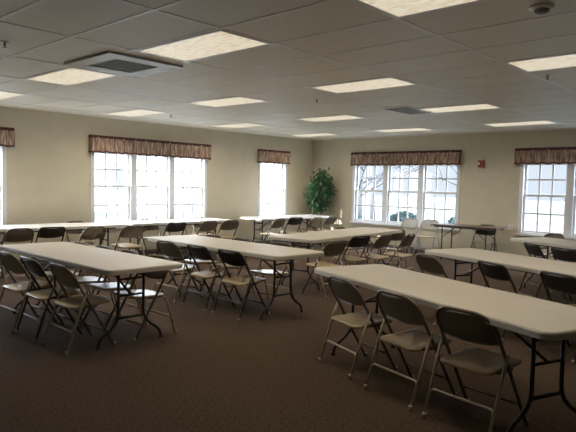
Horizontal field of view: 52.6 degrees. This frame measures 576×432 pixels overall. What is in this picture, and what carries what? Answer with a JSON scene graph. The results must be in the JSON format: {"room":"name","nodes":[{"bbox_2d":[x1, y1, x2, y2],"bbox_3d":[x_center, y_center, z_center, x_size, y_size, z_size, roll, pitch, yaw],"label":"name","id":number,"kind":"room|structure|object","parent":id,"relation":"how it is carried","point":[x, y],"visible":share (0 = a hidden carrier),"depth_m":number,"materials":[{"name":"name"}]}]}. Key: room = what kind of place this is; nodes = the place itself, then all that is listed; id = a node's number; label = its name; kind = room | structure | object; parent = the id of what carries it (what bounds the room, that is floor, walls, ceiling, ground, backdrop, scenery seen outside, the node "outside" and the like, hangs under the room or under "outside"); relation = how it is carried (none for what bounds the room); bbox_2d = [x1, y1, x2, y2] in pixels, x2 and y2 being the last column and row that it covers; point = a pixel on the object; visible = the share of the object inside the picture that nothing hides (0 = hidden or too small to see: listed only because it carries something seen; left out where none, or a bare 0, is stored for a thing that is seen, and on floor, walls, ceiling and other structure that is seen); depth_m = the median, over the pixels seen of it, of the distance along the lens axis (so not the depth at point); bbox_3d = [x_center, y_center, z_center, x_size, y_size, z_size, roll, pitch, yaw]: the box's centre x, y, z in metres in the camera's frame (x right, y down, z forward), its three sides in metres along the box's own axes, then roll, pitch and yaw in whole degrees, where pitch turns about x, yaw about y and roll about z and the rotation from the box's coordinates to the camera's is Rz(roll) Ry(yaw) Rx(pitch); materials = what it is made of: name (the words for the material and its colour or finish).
{"room":"event hall","nodes":[
{"label":"event hall","id":0,"kind":"room"},
{"bbox_2d":[0,106,313,258],"bbox_3d":[-4.547,-0.554,10.208,0.160,2.795,15.550,4,4,43],"label":"wall","id":1,"kind":"structure","parent":0,"point":[49,163],"depth_m":11.09,"materials":[{"name":"paint"}]},
{"bbox_2d":[0,146,6,224],"bbox_3d":[-5.783,-0.444,8.826,0.190,1.535,2.980,4,4,43],"label":"window","id":2,"kind":"structure","parent":1,"relation":"in","point":[3,150],"depth_m":9.83,"materials":[{"name":"white"}]},
{"bbox_2d":[0,127,14,146],"bbox_3d":[-5.666,-1.283,8.719,0.132,0.333,3.060,4,4,43],"label":"valance","id":3,"kind":"object","parent":1,"relation":"attached to","point":[7,135],"visible":1,"depth_m":9.72,"materials":[{"name":"fabric"}]},
{"bbox_2d":[0,240,291,266],"bbox_3d":[-4.515,0.796,10.220,0.012,0.100,15.230,4,4,43],"label":"baseboard","id":4,"kind":"structure","parent":1,"relation":"attached to","point":[266,241],"depth_m":12.04,"materials":[{"name":"brown plastic"}]},
{"bbox_2d":[90,152,206,228],"bbox_3d":[-2.805,-0.546,12.044,0.190,1.535,2.870,4,4,43],"label":"window","id":5,"kind":"structure","parent":1,"relation":"in","point":[131,170],"depth_m":11.98,"materials":[{"name":"white"}]},
{"bbox_2d":[88,134,210,159],"bbox_3d":[-2.706,-1.385,11.918,0.132,0.333,2.880,4,4,43],"label":"valance","id":6,"kind":"object","parent":1,"relation":"attached to","point":[97,143],"visible":1,"depth_m":11.74,"materials":[{"name":"fabric"}]},
{"bbox_2d":[257,162,287,221],"bbox_3d":[-0.415,-0.628,14.626,0.190,1.535,1.090,4,4,43],"label":"window","id":7,"kind":"structure","parent":1,"relation":"in","point":[283,187],"depth_m":14.76,"materials":[{"name":"white"}]},
{"bbox_2d":[257,149,290,163],"bbox_3d":[-0.323,-1.467,14.494,0.131,0.333,1.080,4,4,43],"label":"valance","id":8,"kind":"object","parent":1,"relation":"attached to","point":[264,155],"visible":1,"depth_m":14.42,"materials":[{"name":"fabric"}]},
{"bbox_2d":[1,106,565,140],"bbox_3d":[0.824,-1.468,5.208,14.400,0.012,15.230,4,4,43],"label":"trim","id":9,"kind":"structure","parent":1,"relation":"attached to","point":[1,106],"depth_m":12.31,"materials":[{"name":"tile"}]},
{"bbox_2d":[0,242,575,431],"bbox_3d":[0.762,1.282,5.353,14.720,0.120,15.550,4,4,43],"label":"floor","id":10,"kind":"structure","parent":0,"point":[219,372],"depth_m":4.69,"materials":[{"name":"brown carpet"}]},
{"bbox_2d":[0,228,33,279],"bbox_3d":[-4.146,0.548,8.856,0.486,0.756,0.499,4,4,43],"label":"folding chair","id":11,"kind":"object","parent":10,"relation":"on","point":[14,235],"visible":0.68,"depth_m":8.70,"materials":[{"name":"brown metal"}]},
{"bbox_2d":[0,251,58,331],"bbox_3d":[-2.685,0.733,5.973,0.499,0.756,0.486,4,4,41],"label":"folding chair","id":12,"kind":"object","parent":10,"relation":"on","point":[9,261],"visible":0.94,"depth_m":5.86,"materials":[{"name":"brown metal"}]},
{"bbox_2d":[27,226,67,272],"bbox_3d":[-3.816,0.535,9.242,0.486,0.756,0.499,4,4,45],"label":"folding chair","id":13,"kind":"object","parent":10,"relation":"on","point":[43,232],"visible":0.51,"depth_m":9.09,"materials":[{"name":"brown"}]},
{"bbox_2d":[15,256,83,342],"bbox_3d":[-2.290,0.761,5.608,0.486,0.756,0.499,-2,4,-44],"label":"folding chair","id":14,"kind":"object","parent":10,"relation":"on","point":[33,267],"visible":0.97,"depth_m":5.52,"materials":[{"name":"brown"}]},
{"bbox_2d":[35,241,88,310],"bbox_3d":[-2.616,0.690,6.815,0.499,0.756,0.486,4,4,43],"label":"folding chair","id":15,"kind":"object","parent":10,"relation":"on","point":[48,273],"visible":0.22,"depth_m":6.78,"materials":[{"name":"brown metal"}]},
{"bbox_2d":[0,222,129,277],"bbox_3d":[-3.885,0.521,9.635,0.780,0.740,2.460,4,4,43],"label":"folding table","id":16,"kind":"object","parent":10,"relation":"on","point":[82,225],"visible":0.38,"depth_m":9.64,"materials":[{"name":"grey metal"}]},
{"bbox_2d":[42,262,115,355],"bbox_3d":[-1.875,0.789,5.252,0.499,0.756,0.486,4,4,45],"label":"folding chair","id":17,"kind":"object","parent":10,"relation":"on","point":[62,274],"visible":1,"depth_m":5.16,"materials":[{"name":"brown metal"}]},
{"bbox_2d":[65,221,95,244],"bbox_3d":[-3.693,0.477,10.383,0.486,0.756,0.499,4,4,43],"label":"folding chair","id":18,"kind":"object","parent":10,"relation":"on","point":[73,231],"visible":0.32,"depth_m":10.39,"materials":[{"name":"brown metal"}]},
{"bbox_2d":[57,245,116,321],"bbox_3d":[-2.217,0.719,6.447,0.499,0.756,0.486,4,4,42],"label":"folding chair","id":19,"kind":"object","parent":10,"relation":"on","point":[84,279],"visible":0.34,"depth_m":6.44,"materials":[{"name":"brown metal"}]},
{"bbox_2d":[69,226,106,272],"bbox_3d":[-3.244,0.535,9.490,0.486,0.756,0.499,4,4,37],"label":"folding chair","id":20,"kind":"object","parent":10,"relation":"on","point":[97,232],"visible":0.6,"depth_m":9.37,"materials":[{"name":"brown metal"}]},
{"bbox_2d":[0,242,182,349],"bbox_3d":[-2.117,0.752,6.010,2.460,0.740,0.780,4,4,44],"label":"folding table","id":21,"kind":"object","parent":10,"relation":"on","point":[102,261],"visible":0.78,"depth_m":5.53,"materials":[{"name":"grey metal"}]},
{"bbox_2d":[81,249,143,328],"bbox_3d":[-1.827,0.746,6.086,0.499,0.756,0.486,4,4,44],"label":"folding chair","id":22,"kind":"object","parent":10,"relation":"on","point":[108,286],"visible":0.42,"depth_m":6.04,"materials":[{"name":"brown metal"}]},
{"bbox_2d":[111,225,144,255],"bbox_3d":[-2.742,0.523,9.931,0.486,0.756,0.499,4,4,41],"label":"folding chair","id":23,"kind":"object","parent":10,"relation":"on","point":[131,231],"visible":0.76,"depth_m":9.82,"materials":[{"name":"brown metal"}]},
{"bbox_2d":[107,254,176,341],"bbox_3d":[-1.429,0.775,5.705,0.499,0.756,0.486,4,4,41],"label":"folding chair","id":24,"kind":"object","parent":10,"relation":"on","point":[149,294],"visible":0.64,"depth_m":5.69,"materials":[{"name":"brown metal"}]},
{"bbox_2d":[136,219,168,257],"bbox_3d":[-2.674,0.442,11.484,0.486,0.756,0.499,4,4,43],"label":"folding chair","id":25,"kind":"object","parent":10,"relation":"on","point":[153,227],"visible":0.33,"depth_m":11.56,"materials":[{"name":"brown metal"}]},
{"bbox_2d":[110,218,230,254],"bbox_3d":[-2.240,0.456,11.559,0.780,0.740,2.460,4,4,43],"label":"folding table","id":26,"kind":"object","parent":10,"relation":"on","point":[191,221],"visible":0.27,"depth_m":11.24,"materials":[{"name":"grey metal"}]},
{"bbox_2d":[156,222,188,262],"bbox_3d":[-2.189,0.485,10.882,0.486,0.756,0.499,4,4,45],"label":"folding chair","id":27,"kind":"object","parent":10,"relation":"on","point":[178,226],"visible":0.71,"depth_m":10.75,"materials":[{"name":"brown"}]},
{"bbox_2d":[166,218,187,251],"bbox_3d":[-2.233,0.427,11.961,0.486,0.756,0.499,4,4,43],"label":"folding chair","id":28,"kind":"object","parent":10,"relation":"on","point":[168,218],"visible":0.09,"depth_m":12.05,"materials":[{"name":"brown metal"}]},
{"bbox_2d":[152,240,202,302],"bbox_3d":[-1.421,0.681,7.500,0.499,0.756,0.486,4,4,41],"label":"folding chair","id":29,"kind":"object","parent":10,"relation":"on","point":[169,249],"visible":0.83,"depth_m":7.35,"materials":[{"name":"brown metal"}]},
{"bbox_2d":[179,234,225,291],"bbox_3d":[-1.197,0.650,8.172,0.499,0.756,0.486,4,4,43],"label":"folding chair","id":30,"kind":"object","parent":10,"relation":"on","point":[191,261],"visible":0.36,"depth_m":8.08,"materials":[{"name":"brown metal"}]},
{"bbox_2d":[188,217,216,251],"bbox_3d":[-1.778,0.412,12.452,0.486,0.756,0.499,4,4,43],"label":"folding chair","id":31,"kind":"object","parent":10,"relation":"on","point":[194,226],"visible":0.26,"depth_m":12.35,"materials":[{"name":"brown metal"}]},
{"bbox_2d":[186,221,219,257],"bbox_3d":[-1.679,0.460,11.579,0.486,0.756,0.499,4,4,39],"label":"folding chair","id":32,"kind":"object","parent":10,"relation":"on","point":[207,226],"visible":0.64,"depth_m":11.45,"materials":[{"name":"brown metal"}]},
{"bbox_2d":[182,244,235,311],"bbox_3d":[-0.942,0.716,7.044,0.486,0.756,0.499,-2,4,-43],"label":"folding chair","id":33,"kind":"object","parent":10,"relation":"on","point":[202,253],"visible":0.97,"depth_m":6.96,"materials":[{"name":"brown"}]},
{"bbox_2d":[210,220,238,253],"bbox_3d":[-1.295,0.444,12.054,0.499,0.756,0.486,-2,4,-43],"label":"folding chair","id":34,"kind":"object","parent":10,"relation":"on","point":[228,224],"visible":0.73,"depth_m":11.93,"materials":[{"name":"brown metal"}]},
{"bbox_2d":[206,237,255,298],"bbox_3d":[-0.764,0.680,7.799,0.499,0.756,0.486,4,4,45],"label":"folding chair","id":35,"kind":"object","parent":10,"relation":"on","point":[218,265],"visible":0.41,"depth_m":7.71,"materials":[{"name":"brown metal"}]},
{"bbox_2d":[148,235,323,320],"bbox_3d":[-0.751,0.715,7.287,2.571,0.740,0.780,4,4,45],"label":"folding table","id":36,"kind":"object","parent":10,"relation":"on","point":[274,253],"visible":0.83,"depth_m":6.80,"materials":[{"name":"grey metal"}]},
{"bbox_2d":[212,249,269,321],"bbox_3d":[-0.518,0.748,6.611,0.486,0.756,0.499,-2,4,-44],"label":"folding chair","id":37,"kind":"object","parent":10,"relation":"on","point":[235,258],"visible":1,"depth_m":6.52,"materials":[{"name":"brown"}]},
{"bbox_2d":[243,242,295,308],"bbox_3d":[-0.227,0.718,7.303,0.499,0.756,0.486,4,4,42],"label":"folding chair","id":38,"kind":"object","parent":10,"relation":"on","point":[262,271],"visible":0.52,"depth_m":7.30,"materials":[{"name":"brown metal"}]},
{"bbox_2d":[261,218,284,243],"bbox_3d":[-0.337,0.423,12.851,0.486,0.756,0.499,3,4,35],"label":"folding chair","id":39,"kind":"object","parent":10,"relation":"on","point":[278,223],"visible":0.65,"depth_m":12.74,"materials":[{"name":"brown metal"}]},
{"bbox_2d":[239,214,329,245],"bbox_3d":[-0.051,0.376,14.028,0.780,0.740,2.460,4,4,43],"label":"folding table","id":40,"kind":"object","parent":10,"relation":"on","point":[307,217],"visible":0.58,"depth_m":13.49,"materials":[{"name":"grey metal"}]},
{"bbox_2d":[279,217,304,248],"bbox_3d":[0.054,0.396,13.540,0.499,0.756,0.486,-1,4,-41],"label":"folding chair","id":41,"kind":"object","parent":10,"relation":"on","point":[293,220],"visible":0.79,"depth_m":13.41,"materials":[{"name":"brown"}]},
{"bbox_2d":[297,217,323,249],"bbox_3d":[0.537,0.391,13.841,0.486,0.756,0.499,4,4,38],"label":"folding chair","id":42,"kind":"object","parent":10,"relation":"on","point":[316,221],"visible":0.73,"depth_m":13.73,"materials":[{"name":"brown metal"}]},
{"bbox_2d":[303,165,337,243],"bbox_3d":[0.822,-0.297,15.031,0.964,2.018,0.815,4,4,43],"label":"ficus tree","id":43,"kind":"object","parent":10,"relation":"on","point":[316,196],"visible":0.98,"depth_m":14.93,"materials":[{"name":"green plant"}]},
{"bbox_2d":[301,240,345,298],"bbox_3d":[0.512,0.698,8.008,0.486,0.756,0.499,4,4,45],"label":"folding chair","id":44,"kind":"object","parent":10,"relation":"on","point":[332,248],"visible":0.86,"depth_m":7.91,"materials":[{"name":"brown metal"}]},
{"bbox_2d":[312,216,336,246],"bbox_3d":[0.913,0.375,14.292,0.486,0.756,0.499,4,4,37],"label":"folding chair","id":45,"kind":"object","parent":10,"relation":"on","point":[330,220],"visible":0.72,"depth_m":14.16,"materials":[{"name":"brown metal"}]},
{"bbox_2d":[268,227,401,289],"bbox_3d":[0.862,0.637,9.471,0.840,0.740,2.920,3,4,36],"label":"folding table","id":46,"kind":"object","parent":10,"relation":"on","point":[314,237],"visible":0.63,"depth_m":8.86,"materials":[{"name":"plastic"}]},
{"bbox_2d":[332,227,363,265],"bbox_3d":[1.085,0.587,10.357,0.486,0.756,0.499,4,4,37],"label":"folding chair","id":47,"kind":"object","parent":10,"relation":"on","point":[349,248],"visible":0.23,"depth_m":10.30,"materials":[{"name":"brown metal"}]},
{"bbox_2d":[333,235,370,265],"bbox_3d":[0.957,0.662,8.869,0.499,0.756,0.486,-1,4,-41],"label":"folding chair","id":48,"kind":"object","parent":10,"relation":"on","point":[356,241],"visible":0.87,"depth_m":8.74,"materials":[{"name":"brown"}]},
{"bbox_2d":[318,275,397,378],"bbox_3d":[0.585,0.869,4.801,0.486,0.756,0.499,0,3,-27],"label":"folding chair","id":49,"kind":"object","parent":10,"relation":"on","point":[346,291],"visible":0.99,"depth_m":4.71,"materials":[{"name":"brown metal"}]},
{"bbox_2d":[357,234,391,265],"bbox_3d":[1.361,0.655,9.190,0.486,0.756,0.499,4,4,41],"label":"folding chair","id":50,"kind":"object","parent":10,"relation":"on","point":[383,241],"visible":0.77,"depth_m":9.07,"materials":[{"name":"brown metal"}]},
{"bbox_2d":[374,228,407,269],"bbox_3d":[1.820,0.602,10.395,0.499,0.756,0.486,3,4,36],"label":"folding chair","id":51,"kind":"object","parent":10,"relation":"on","point":[396,236],"visible":0.51,"depth_m":10.43,"materials":[{"name":"brown metal"}]},
{"bbox_2d":[383,233,415,271],"bbox_3d":[1.803,0.649,9.488,0.486,0.756,0.499,3,4,35],"label":"folding chair","id":52,"kind":"object","parent":10,"relation":"on","point":[408,239],"visible":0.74,"depth_m":9.38,"materials":[{"name":"brown metal"}]},
{"bbox_2d":[392,218,419,253],"bbox_3d":[2.671,0.450,13.199,0.479,0.802,0.486,4,4,45],"label":"folding chair","id":53,"kind":"object","parent":10,"relation":"on","point":[411,223],"visible":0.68,"depth_m":13.27,"materials":[{"name":"grey"}]},
{"bbox_2d":[364,290,457,410],"bbox_3d":[0.897,0.908,4.194,0.486,0.756,0.499,-1,4,-32],"label":"folding chair","id":54,"kind":"object","parent":10,"relation":"on","point":[401,308],"visible":0.97,"depth_m":4.11,"materials":[{"name":"brown metal"}]},
{"bbox_2d":[412,219,439,255],"bbox_3d":[3.042,0.478,12.829,0.479,0.802,0.486,4,4,41],"label":"folding chair","id":55,"kind":"object","parent":10,"relation":"on","point":[425,224],"visible":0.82,"depth_m":12.92,"materials":[{"name":"beige"}]},
{"bbox_2d":[416,253,447,326],"bbox_3d":[1.704,0.801,6.563,0.486,0.756,0.499,0,3,-23],"label":"folding chair","id":56,"kind":"object","parent":10,"relation":"on","point":[430,264],"visible":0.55,"depth_m":6.43,"materials":[{"name":"brown metal"}]},
{"bbox_2d":[314,264,575,431],"bbox_3d":[1.133,0.910,4.398,0.780,0.740,2.571,0,3,-27],"label":"folding table","id":57,"kind":"object","parent":10,"relation":"on","point":[539,319],"visible":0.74,"depth_m":3.88,"materials":[{"name":"plastic"}]},
{"bbox_2d":[430,223,507,259],"bbox_3d":[3.713,0.566,12.037,1.440,0.740,0.600,4,4,44],"label":"folding table","id":58,"kind":"object","parent":10,"relation":"on","point":[445,225],"visible":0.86,"depth_m":11.86,"materials":[{"name":"brown laminate"}]},
{"bbox_2d":[422,306,528,431],"bbox_3d":[1.211,0.940,3.713,0.486,0.756,0.499,-1,4,-38],"label":"folding chair","id":59,"kind":"object","parent":10,"relation":"on","point":[472,327],"visible":1,"depth_m":3.63,"materials":[{"name":"brown metal"}]},
{"bbox_2d":[470,224,496,251],"bbox_3d":[4.041,0.562,12.098,0.499,0.756,0.486,4,4,43],"label":"folding chair","id":60,"kind":"object","parent":10,"relation":"on","point":[480,232],"visible":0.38,"depth_m":12.15,"materials":[{"name":"brown metal"}]},
{"bbox_2d":[425,248,575,283],"bbox_3d":[2.524,0.847,6.195,0.780,0.740,2.460,0,3,-26],"label":"folding table","id":61,"kind":"object","parent":10,"relation":"on","point":[533,265],"visible":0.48,"depth_m":6.34,"materials":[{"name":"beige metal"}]},
{"bbox_2d":[477,260,532,341],"bbox_3d":[2.231,0.843,5.991,0.486,0.756,0.499,0,3,-21],"label":"folding chair","id":62,"kind":"object","parent":10,"relation":"on","point":[499,272],"visible":0.58,"depth_m":5.88,"materials":[{"name":"grey metal"}]},
{"bbox_2d":[519,242,566,299],"bbox_3d":[3.593,0.757,8.199,0.486,0.756,0.499,1,3,-5],"label":"folding chair","id":63,"kind":"object","parent":10,"relation":"on","point":[533,249],"visible":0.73,"depth_m":8.11,"materials":[{"name":"grey"}]},
{"bbox_2d":[511,237,575,287],"bbox_3d":[4.307,0.781,8.210,0.780,0.740,2.460,0,3,-24],"label":"folding table","id":64,"kind":"object","parent":10,"relation":"on","point":[547,242],"visible":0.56,"depth_m":8.79,"materials":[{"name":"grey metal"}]},
{"bbox_2d":[526,233,564,275],"bbox_3d":[4.437,0.680,10.025,0.486,0.756,0.499,0,3,-25],"label":"folding chair","id":65,"kind":"object","parent":10,"relation":"on","point":[550,235],"visible":0.33,"depth_m":10.10,"materials":[{"name":"brown metal"}]},
{"bbox_2d":[530,271,575,364],"bbox_3d":[2.587,0.887,5.312,0.486,0.756,0.499,0,3,-23],"label":"folding chair","id":66,"kind":"object","parent":10,"relation":"on","point":[566,284],"visible":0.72,"depth_m":5.23,"materials":[{"name":"grey metal"}]},
{"bbox_2d":[546,247,575,304],"bbox_3d":[3.748,0.790,7.655,0.486,0.756,0.499,0,3,-23],"label":"folding chair","id":67,"kind":"object","parent":10,"relation":"on","point":[567,255],"visible":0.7,"depth_m":7.58,"materials":[{"name":"grey"}]},
{"bbox_2d":[0,0,575,140],"bbox_3d":[0.825,-1.517,5.205,14.400,0.102,15.230,4,4,43],"label":"ceiling","id":68,"kind":"structure","parent":0,"point":[456,56],"depth_m":5.76,"materials":[{"name":"tile"}]},
{"bbox_2d":[0,91,26,99],"bbox_3d":[-4.348,-1.757,8.496,1.191,0.008,0.582,4,4,43],"label":"recessed light","id":69,"kind":"object","parent":68,"relation":"in","point":[3,95],"visible":1,"depth_m":8.40,"materials":[{"name":"white plastic"}]},
{"bbox_2d":[25,67,118,85],"bbox_3d":[-2.558,-1.629,6.844,1.191,0.008,0.582,4,4,43],"label":"recessed light","id":70,"kind":"object","parent":68,"relation":"in","point":[70,76],"visible":1,"depth_m":6.81,"materials":[{"name":"white plastic"}]},
{"bbox_2d":[64,51,182,76],"bbox_3d":[-1.702,-1.557,6.023,0.900,0.021,0.840,4,4,43],"label":"ceiling vent","id":71,"kind":"object","parent":68,"relation":"in","point":[108,61],"visible":1,"depth_m":5.97,"materials":[{"name":"white metal"}]},
{"bbox_2d":[94,59,150,70],"bbox_3d":[-1.702,-1.562,6.023,0.540,0.008,0.500,4,4,43],"label":"grille","id":72,"kind":"object","parent":71,"relation":"attached to","point":[109,64],"depth_m":6.03,"materials":[{"name":"grey metal"}]},
{"bbox_2d":[104,109,167,116],"bbox_3d":[-2.692,-1.813,10.285,1.191,0.008,0.582,4,4,43],"label":"recessed light","id":73,"kind":"object","parent":68,"relation":"in","point":[137,112],"visible":1,"depth_m":10.26,"materials":[{"name":"white plastic"}]},
{"bbox_2d":[137,30,271,61],"bbox_3d":[-0.769,-1.501,5.193,1.191,0.008,0.582,4,4,43],"label":"recessed light","id":74,"kind":"object","parent":68,"relation":"in","point":[218,42],"visible":1,"depth_m":5.14,"materials":[{"name":"white plastic"}]},
{"bbox_2d":[188,96,268,107],"bbox_3d":[-0.903,-1.686,8.633,1.191,0.008,0.582,4,4,43],"label":"recessed light","id":75,"kind":"object","parent":68,"relation":"in","point":[239,100],"visible":1,"depth_m":8.60,"materials":[{"name":"white plastic"}]},
{"bbox_2d":[212,123,267,128],"bbox_3d":[-1.036,-1.870,12.074,1.191,0.008,0.582,4,4,43],"label":"recessed light","id":76,"kind":"object","parent":68,"relation":"in","point":[239,125],"visible":1,"depth_m":12.05,"materials":[{"name":"white plastic"}]},
{"bbox_2d":[290,133,338,136],"bbox_3d":[0.620,-1.927,13.864,1.191,0.008,0.582,4,4,43],"label":"recessed light","id":77,"kind":"object","parent":68,"relation":"in","point":[314,134],"visible":1,"depth_m":13.83,"materials":[{"name":"white plastic"}]},
{"bbox_2d":[297,115,364,121],"bbox_3d":[0.753,-1.743,10.423,1.191,0.008,0.582,4,4,43],"label":"recessed light","id":78,"kind":"object","parent":68,"relation":"in","point":[337,117],"visible":1,"depth_m":10.40,"materials":[{"name":"white plastic"}]},
{"bbox_2d":[308,77,418,93],"bbox_3d":[0.886,-1.558,6.982,1.191,0.008,0.582,4,4,43],"label":"recessed light","id":79,"kind":"object","parent":68,"relation":"in","point":[387,82],"visible":1,"depth_m":6.95,"materials":[{"name":"white plastic"}]},
{"bbox_2d":[372,127,432,132],"bbox_3d":[2.409,-1.800,12.212,1.191,0.008,0.582,4,4,43],"label":"recessed light","id":80,"kind":"object","parent":68,"relation":"in","point":[419,128],"visible":1,"depth_m":12.21,"materials":[{"name":"white plastic"}]},
{"bbox_2d":[382,106,434,114],"bbox_3d":[1.880,-1.639,9.084,0.440,0.017,0.840,4,4,43],"label":"ceiling vent","id":81,"kind":"object","parent":68,"relation":"in","point":[404,109],"visible":1,"depth_m":8.99,"materials":[{"name":"grey metal"}]},
{"bbox_2d":[354,0,485,18],"bbox_3d":[1.020,-1.374,3.541,1.191,0.008,0.582,4,4,43],"label":"recessed light","id":82,"kind":"object","parent":68,"relation":"in","point":[397,9],"visible":1,"depth_m":3.86,"materials":[{"name":"white plastic"}]},
{"bbox_2d":[422,103,501,113],"bbox_3d":[2.542,-1.615,8.771,1.191,0.008,0.582,4,4,43],"label":"recessed light","id":83,"kind":"object","parent":68,"relation":"in","point":[484,106],"visible":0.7,"depth_m":8.70,"materials":[{"name":"white plastic"}]},
{"bbox_2d":[483,120,559,126],"bbox_3d":[4.198,-1.672,10.560,1.191,0.008,0.582,4,4,43],"label":"recessed light","id":84,"kind":"object","parent":68,"relation":"in","point":[542,121],"visible":1,"depth_m":10.54,"materials":[{"name":"white plastic"}]},
{"bbox_2d":[504,53,575,71],"bbox_3d":[2.676,-1.431,5.330,1.191,0.008,0.582,4,4,43],"label":"recessed light","id":85,"kind":"object","parent":68,"relation":"in","point":[566,60],"visible":1,"depth_m":5.52,"materials":[{"name":"white plastic"}]},
{"bbox_2d":[529,3,554,14],"bbox_3d":[1.666,-1.351,3.826,0.156,0.048,0.156,4,4,43],"label":"smoke detector","id":86,"kind":"object","parent":68,"relation":"attached to","point":[541,8],"visible":1,"depth_m":3.79,"materials":[{"name":"white plastic"}]},
{"bbox_2d":[312,129,575,262],"bbox_3d":[6.078,-0.348,10.868,14.560,2.795,0.160,4,4,43],"label":"wall","id":87,"kind":"structure","parent":0,"point":[489,194],"depth_m":12.69,"materials":[{"name":"paint"}]},
{"bbox_2d":[335,240,426,252],"bbox_3d":[5.935,0.995,10.926,14.388,0.100,0.012,4,4,43],"label":"baseboard","id":88,"kind":"structure","parent":87,"relation":"attached to","point":[346,241],"depth_m":13.92,"materials":[{"name":"brown plastic"}]},
{"bbox_2d":[349,164,460,230],"bbox_3d":[2.744,-0.518,13.901,3.000,1.535,0.190,4,4,43],"label":"window","id":89,"kind":"structure","parent":87,"relation":"in","point":[422,178],"depth_m":14.00,"materials":[{"name":"white"}]},
{"bbox_2d":[350,150,460,165],"bbox_3d":[2.686,-1.361,13.773,2.940,0.333,0.132,4,4,43],"label":"valance","id":90,"kind":"object","parent":87,"relation":"attached to","point":[439,157],"visible":1,"depth_m":13.62,"materials":[{"name":"fabric"}]},
{"bbox_2d":[478,160,483,166],"bbox_3d":[4.131,-1.121,12.493,0.124,0.150,0.061,4,4,43],"label":"fire alarm","id":91,"kind":"object","parent":87,"relation":"attached to","point":[480,162],"visible":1,"depth_m":12.47,"materials":[{"name":"red plastic"}]},
{"bbox_2d":[514,147,575,164],"bbox_3d":[5.804,-1.138,10.894,3.120,0.333,0.132,4,4,43],"label":"valance","id":92,"kind":"object","parent":87,"relation":"attached to","point":[547,155],"visible":1,"depth_m":11.51,"materials":[{"name":"fabric"}]},
{"bbox_2d":[515,163,575,239],"bbox_3d":[5.855,-0.297,11.029,3.000,1.535,0.190,4,4,43],"label":"window","id":93,"kind":"structure","parent":87,"relation":"in","point":[569,221],"depth_m":11.62,"materials":[{"name":"white"}]},
{"label":"outside","id":94,"kind":"structure","parent":0,"visible":0},
{"bbox_2d":[95,192,575,226],"bbox_3d":[5.380,-0.269,42.714,130.000,0.150,150.000,4,4,43],"label":"lawn","id":95,"kind":"structure","parent":94,"point":[531,205],"depth_m":51.87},
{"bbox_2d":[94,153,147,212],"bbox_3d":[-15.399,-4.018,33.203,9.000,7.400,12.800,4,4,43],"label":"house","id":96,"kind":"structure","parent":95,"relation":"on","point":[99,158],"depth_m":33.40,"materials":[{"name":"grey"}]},
{"bbox_2d":[357,166,418,216],"bbox_3d":[2.581,-2.951,19.774,5.595,7.509,3.858,1,3,-7],"label":"bare tree","id":97,"kind":"object","parent":95,"relation":"on","point":[361,168],"visible":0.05,"depth_m":20.24,"materials":[{"name":"grey plant"}]},
{"bbox_2d":[389,210,415,221],"bbox_3d":[3.354,0.425,16.797,1.313,1.209,1.266,4,4,43],"label":"evergreen shrub","id":98,"kind":"object","parent":95,"relation":"on","point":[402,215],"visible":0.12,"depth_m":16.62,"materials":[{"name":"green plant"}]},
{"bbox_2d":[401,166,456,185],"bbox_3d":[6.474,-3.687,21.236,5.415,9.017,4.421,3,3,24],"label":"bare tree","id":99,"kind":"object","parent":95,"relation":"on","point":[401,166],"visible":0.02,"depth_m":21.62,"materials":[{"name":"grey plant"}]},
{"bbox_2d":[445,215,454,223],"bbox_3d":[5.069,0.495,16.311,1.687,1.212,1.664,4,4,43],"label":"evergreen shrub","id":100,"kind":"object","parent":95,"relation":"on","point":[450,220],"visible":0.02,"depth_m":16.33,"materials":[{"name":"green plant"}]},
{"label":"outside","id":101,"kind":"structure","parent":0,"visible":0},
{"bbox_2d":[148,205,575,233],"bbox_3d":[14.964,0.863,23.658,70.000,0.030,7.000,4,4,43],"label":"road","id":102,"kind":"structure","parent":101,"point":[531,227],"depth_m":33.89,"materials":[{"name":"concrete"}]},
{"bbox_2d":[369,166,417,219],"bbox_3d":[4.615,-4.218,30.437,5.767,9.008,4.149,4,4,43],"label":"bare tree","id":103,"kind":"object","parent":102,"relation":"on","point":[372,168],"visible":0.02,"depth_m":30.48,"materials":[{"name":"grey plant"}]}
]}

